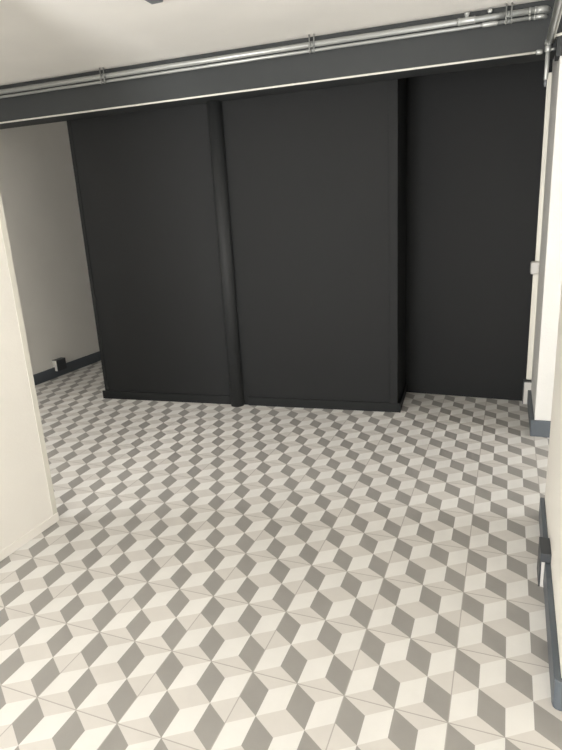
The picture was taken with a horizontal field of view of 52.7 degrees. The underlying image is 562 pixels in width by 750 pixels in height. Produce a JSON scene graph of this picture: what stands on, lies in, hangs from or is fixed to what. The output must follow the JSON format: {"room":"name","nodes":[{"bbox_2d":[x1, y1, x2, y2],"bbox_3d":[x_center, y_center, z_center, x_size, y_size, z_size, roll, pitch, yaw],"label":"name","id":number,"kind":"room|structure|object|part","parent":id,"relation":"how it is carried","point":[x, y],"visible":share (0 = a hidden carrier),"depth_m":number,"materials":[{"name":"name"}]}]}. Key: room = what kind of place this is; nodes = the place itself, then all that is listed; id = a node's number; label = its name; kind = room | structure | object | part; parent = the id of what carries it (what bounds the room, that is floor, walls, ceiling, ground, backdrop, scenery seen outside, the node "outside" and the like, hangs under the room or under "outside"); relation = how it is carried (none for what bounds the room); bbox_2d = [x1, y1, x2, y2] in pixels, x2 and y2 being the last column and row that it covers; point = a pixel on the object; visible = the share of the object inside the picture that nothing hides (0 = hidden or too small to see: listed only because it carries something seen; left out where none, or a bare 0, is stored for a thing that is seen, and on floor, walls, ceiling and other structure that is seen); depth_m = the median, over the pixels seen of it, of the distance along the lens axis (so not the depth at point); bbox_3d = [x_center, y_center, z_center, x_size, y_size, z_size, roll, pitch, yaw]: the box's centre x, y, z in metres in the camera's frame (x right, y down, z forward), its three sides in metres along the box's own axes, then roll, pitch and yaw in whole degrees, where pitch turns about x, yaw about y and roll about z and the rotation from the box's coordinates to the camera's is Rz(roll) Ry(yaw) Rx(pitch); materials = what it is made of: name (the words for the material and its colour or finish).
{"room":"empty room","nodes":[
{"label":"empty room","id":0,"kind":"room"},
{"bbox_2d":[0,224,52,550],"bbox_3d":[-2.105,0.090,0.865,0.100,2.657,4.252,3,17,21],"label":"wall partition","id":1,"kind":"structure","parent":0,"point":[25,503],"depth_m":2.80,"materials":[{"name":"beige paint"}]},
{"bbox_2d":[0,192,56,514],"bbox_3d":[-1.342,-0.481,2.756,0.103,2.657,0.032,3,17,21],"label":"trim","id":2,"kind":"structure","parent":1,"relation":"attached to","point":[2,216],"depth_m":2.84,"materials":[{"name":"white paint"}]},
{"bbox_2d":[0,512,58,560],"bbox_3d":[-1.983,1.345,1.200,0.006,0.050,4.261,3,17,21],"label":"baseboard","id":3,"kind":"structure","parent":1,"relation":"attached to","point":[53,519],"depth_m":2.90,"materials":[{"name":"beige paint"}]},
{"bbox_2d":[0,121,99,374],"bbox_3d":[-3.470,-0.586,3.562,0.150,2.657,8.450,3,17,21],"label":"wall","id":4,"kind":"structure","parent":0,"point":[38,190],"depth_m":5.92,"materials":[{"name":"white paint"}]},
{"bbox_2d":[52,357,66,370],"bbox_3d":[-2.389,-0.116,6.123,0.059,0.120,0.134,3,17,21],"label":"electrical outlet","id":5,"kind":"object","parent":4,"relation":"attached to","point":[59,364],"visible":1,"depth_m":6.09,"materials":[{"name":"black plastic"}]},
{"bbox_2d":[33,351,100,384],"bbox_3d":[-3.322,0.643,3.873,0.020,0.110,8.450,3,17,21],"label":"baseboard","id":6,"kind":"structure","parent":4,"relation":"attached to","point":[49,374],"depth_m":6.27,"materials":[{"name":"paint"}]},
{"bbox_2d":[70,78,405,404],"bbox_3d":[-0.301,-1.113,4.813,2.647,2.657,0.848,3,17,21],"label":"wall","id":7,"kind":"structure","parent":0,"point":[308,170],"depth_m":4.49,"materials":[{"name":"black paint"}]},
{"bbox_2d":[67,120,108,390],"bbox_3d":[-1.668,-0.930,4.942,0.033,2.382,0.008,3,17,21],"label":"trim","id":8,"kind":"structure","parent":7,"relation":"attached to","point":[68,121],"depth_m":4.90,"materials":[{"name":"black paint"}]},
{"bbox_2d":[102,390,230,403],"bbox_3d":[-1.038,0.198,5.072,1.278,0.075,0.014,2,16,17],"label":"baseboard","id":9,"kind":"structure","parent":7,"relation":"attached to","point":[150,396],"depth_m":5.05,"materials":[{"name":"black paint"}]},
{"bbox_2d":[0,0,556,128],"bbox_3d":[-0.578,-2.144,4.123,4.698,0.275,0.210,2,16,18],"label":"beam","id":10,"kind":"structure","parent":7,"relation":"attached to","point":[522,36],"depth_m":3.83,"materials":[{"name":"grey paint"}]},
{"bbox_2d":[99,67,105,83],"bbox_3d":[-1.311,-2.210,4.198,0.043,0.110,0.052,3,17,21],"label":"clamp","id":11,"kind":"object","parent":10,"relation":"attached to","point":[102,76],"visible":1,"depth_m":4.18,"materials":[{"name":"metal"}]},
{"bbox_2d":[0,49,542,123],"bbox_3d":[-0.646,-1.987,4.070,4.615,0.027,0.028,2,16,18],"label":"conduit","id":12,"kind":"object","parent":10,"relation":"attached to","point":[540,51],"visible":1,"depth_m":3.82,"materials":[{"name":"metal"}]},
{"bbox_2d":[0,14,547,98],"bbox_3d":[-0.654,-2.158,4.002,4.632,0.028,0.041,2,16,18],"label":"pipe","id":13,"kind":"object","parent":10,"relation":"attached to","point":[538,16],"visible":1,"depth_m":3.75,"materials":[{"name":"silver metal"}]},
{"bbox_2d":[0,5,550,94],"bbox_3d":[-0.651,-2.199,3.982,4.648,0.065,0.058,2,16,18],"label":"pipe","id":14,"kind":"object","parent":10,"relation":"attached to","point":[466,20],"visible":1,"depth_m":3.73,"materials":[{"name":"silver metal"}]},
{"bbox_2d":[248,397,398,411],"bbox_3d":[0.327,0.239,4.649,1.261,0.075,0.014,2,16,17],"label":"baseboard","id":15,"kind":"structure","parent":7,"relation":"attached to","point":[254,401],"depth_m":4.63,"materials":[{"name":"black paint"}]},
{"bbox_2d":[388,79,397,402],"bbox_3d":[0.825,-0.853,4.166,0.064,2.382,0.012,2,16,17],"label":"trim","id":16,"kind":"structure","parent":7,"relation":"attached to","point":[392,84],"depth_m":4.12,"materials":[{"name":"black paint"}]},
{"bbox_2d":[399,384,405,412],"bbox_3d":[1.010,0.186,4.701,0.012,0.075,0.540,2,16,17],"label":"baseboard","id":17,"kind":"structure","parent":7,"relation":"attached to","point":[404,389],"depth_m":4.62,"materials":[{"name":"black paint"}]},
{"bbox_2d":[0,0,542,85],"bbox_3d":[0.176,-1.718,1.750,8.140,0.100,8.750,3,17,21],"label":"ceiling","id":18,"kind":"structure","parent":0,"point":[40,39],"depth_m":3.39,"materials":[{"name":"paint"}]},
{"bbox_2d":[145,0,162,3],"bbox_3d":[-0.656,-1.918,2.873,0.090,0.030,0.125,3,17,21],"label":"ceiling sensor","id":19,"kind":"object","parent":18,"relation":"attached to","point":[149,1],"visible":1,"depth_m":2.91,"materials":[{"name":"white paint"}]},
{"bbox_2d":[308,34,314,53],"bbox_3d":[0.205,-2.156,3.701,0.043,0.110,0.052,3,17,21],"label":"clamp","id":20,"kind":"object","parent":18,"relation":"hanging from","point":[311,43],"visible":1,"depth_m":3.69,"materials":[{"name":"metal"}]},
{"bbox_2d":[505,2,512,24],"bbox_3d":[1.338,-2.116,3.330,0.043,0.110,0.052,3,17,21],"label":"clamp","id":21,"kind":"object","parent":18,"relation":"hanging from","point":[509,14],"visible":1,"depth_m":3.32,"materials":[{"name":"metal"}]},
{"bbox_3d":[1.346,-2.111,3.310,0.008,0.110,0.008,3,17,21],"label":"rod","id":22,"kind":"part","parent":21,"relation":"part of","materials":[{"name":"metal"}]},
{"bbox_2d":[0,360,561,749],"bbox_3d":[0.325,0.933,2.490,8.140,0.100,8.750,3,17,21],"label":"floor","id":23,"kind":"structure","parent":0,"point":[208,576],"depth_m":2.48,"materials":[{"name":"tile"}]},
{"bbox_2d":[206,100,243,406],"bbox_3d":[-0.434,-0.889,4.547,0.114,2.382,0.114,3,17,21],"label":"column","id":24,"kind":"structure","parent":23,"relation":"on","point":[214,107],"depth_m":4.47,"materials":[{"name":"black paint"}]},
{"bbox_2d":[522,379,531,403],"bbox_3d":[1.950,0.132,4.503,0.057,0.185,0.072,3,17,21],"label":"box","id":25,"kind":"object","parent":23,"relation":"on","point":[527,383],"visible":0.95,"depth_m":4.47,"materials":[{"name":"white plastic"}]},
{"bbox_2d":[405,59,552,400],"bbox_3d":[1.493,-1.115,4.457,1.004,2.657,0.190,3,17,21],"label":"wall","id":26,"kind":"structure","parent":0,"point":[474,137],"depth_m":4.39,"materials":[{"name":"black paint"}]},
{"bbox_2d":[526,72,551,379],"bbox_3d":[1.880,-1.013,4.173,0.060,2.192,0.096,3,17,21],"label":"pipe","id":27,"kind":"object","parent":26,"relation":"attached to","point":[534,266],"visible":0.95,"depth_m":4.18,"materials":[{"name":"white plastic"}]},
{"bbox_2d":[531,56,561,420],"bbox_3d":[3.287,-0.914,3.377,3.143,2.657,0.935,3,17,21],"label":"wall","id":28,"kind":"structure","parent":0,"point":[550,269],"depth_m":3.64,"materials":[{"name":"white paint"}]},
{"bbox_2d":[527,390,550,437],"bbox_3d":[3.308,0.336,3.630,3.165,0.115,0.767,3,17,21],"label":"baseboard","id":29,"kind":"structure","parent":28,"relation":"attached to","point":[538,428],"depth_m":3.85,"materials":[{"name":"wood"}]},
{"bbox_2d":[555,15,561,60],"bbox_3d":[1.607,-2.000,3.263,0.033,0.325,0.127,3,17,21],"label":"trim","id":30,"kind":"structure","parent":28,"relation":"attached to","point":[558,51],"depth_m":3.24,"materials":[{"name":"grey paint"}]},
{"bbox_2d":[545,285,561,677],"bbox_3d":[2.490,-0.320,1.409,3.149,2.657,1.215,3,17,21],"label":"wall","id":31,"kind":"structure","parent":0,"point":[553,491],"depth_m":2.30,"materials":[{"name":"beige paint"}]},
{"bbox_2d":[537,537,551,586],"bbox_3d":[1.105,0.785,2.385,0.041,0.156,0.129,3,17,21],"label":"electrical outlet","id":32,"kind":"object","parent":31,"relation":"attached to","point":[544,548],"visible":1,"depth_m":2.34,"materials":[{"name":"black plastic"}]},
{"bbox_2d":[539,497,561,710],"bbox_3d":[2.545,0.907,1.744,3.170,0.110,1.234,3,17,21],"label":"baseboard","id":33,"kind":"structure","parent":31,"relation":"attached to","point":[552,639],"depth_m":1.99,"materials":[{"name":"wood"}]},
{"bbox_3d":[-1.298,0.766,-1.721,7.840,2.657,0.150,3,17,21],"label":"wall","id":34,"kind":"structure","parent":0,"visible":0},
{"bbox_2d":[545,0,561,45],"bbox_3d":[0.451,-1.108,0.559,0.042,0.041,6.192,3,17,21],"label":"ceiling pipe","id":35,"kind":"object","parent":34,"relation":"attached to","point":[557,4],"visible":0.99,"depth_m":2.90,"materials":[{"name":"metal"}]},
{"bbox_2d":[544,45,555,86],"bbox_3d":[1.576,-1.818,3.337,0.057,0.222,0.036,3,17,21],"label":"pipe","id":36,"kind":"object","parent":35,"relation":"hanging from","point":[548,49],"visible":1,"depth_m":3.33,"materials":[{"name":"metal"}]},
{"bbox_2d":[552,3,561,42],"bbox_3d":[0.471,-1.110,0.549,0.014,0.014,6.190,3,17,21],"label":"conduit","id":37,"kind":"object","parent":34,"relation":"attached to","point":[560,11],"visible":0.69,"depth_m":2.96,"materials":[{"name":"grey metal"}]}
]}

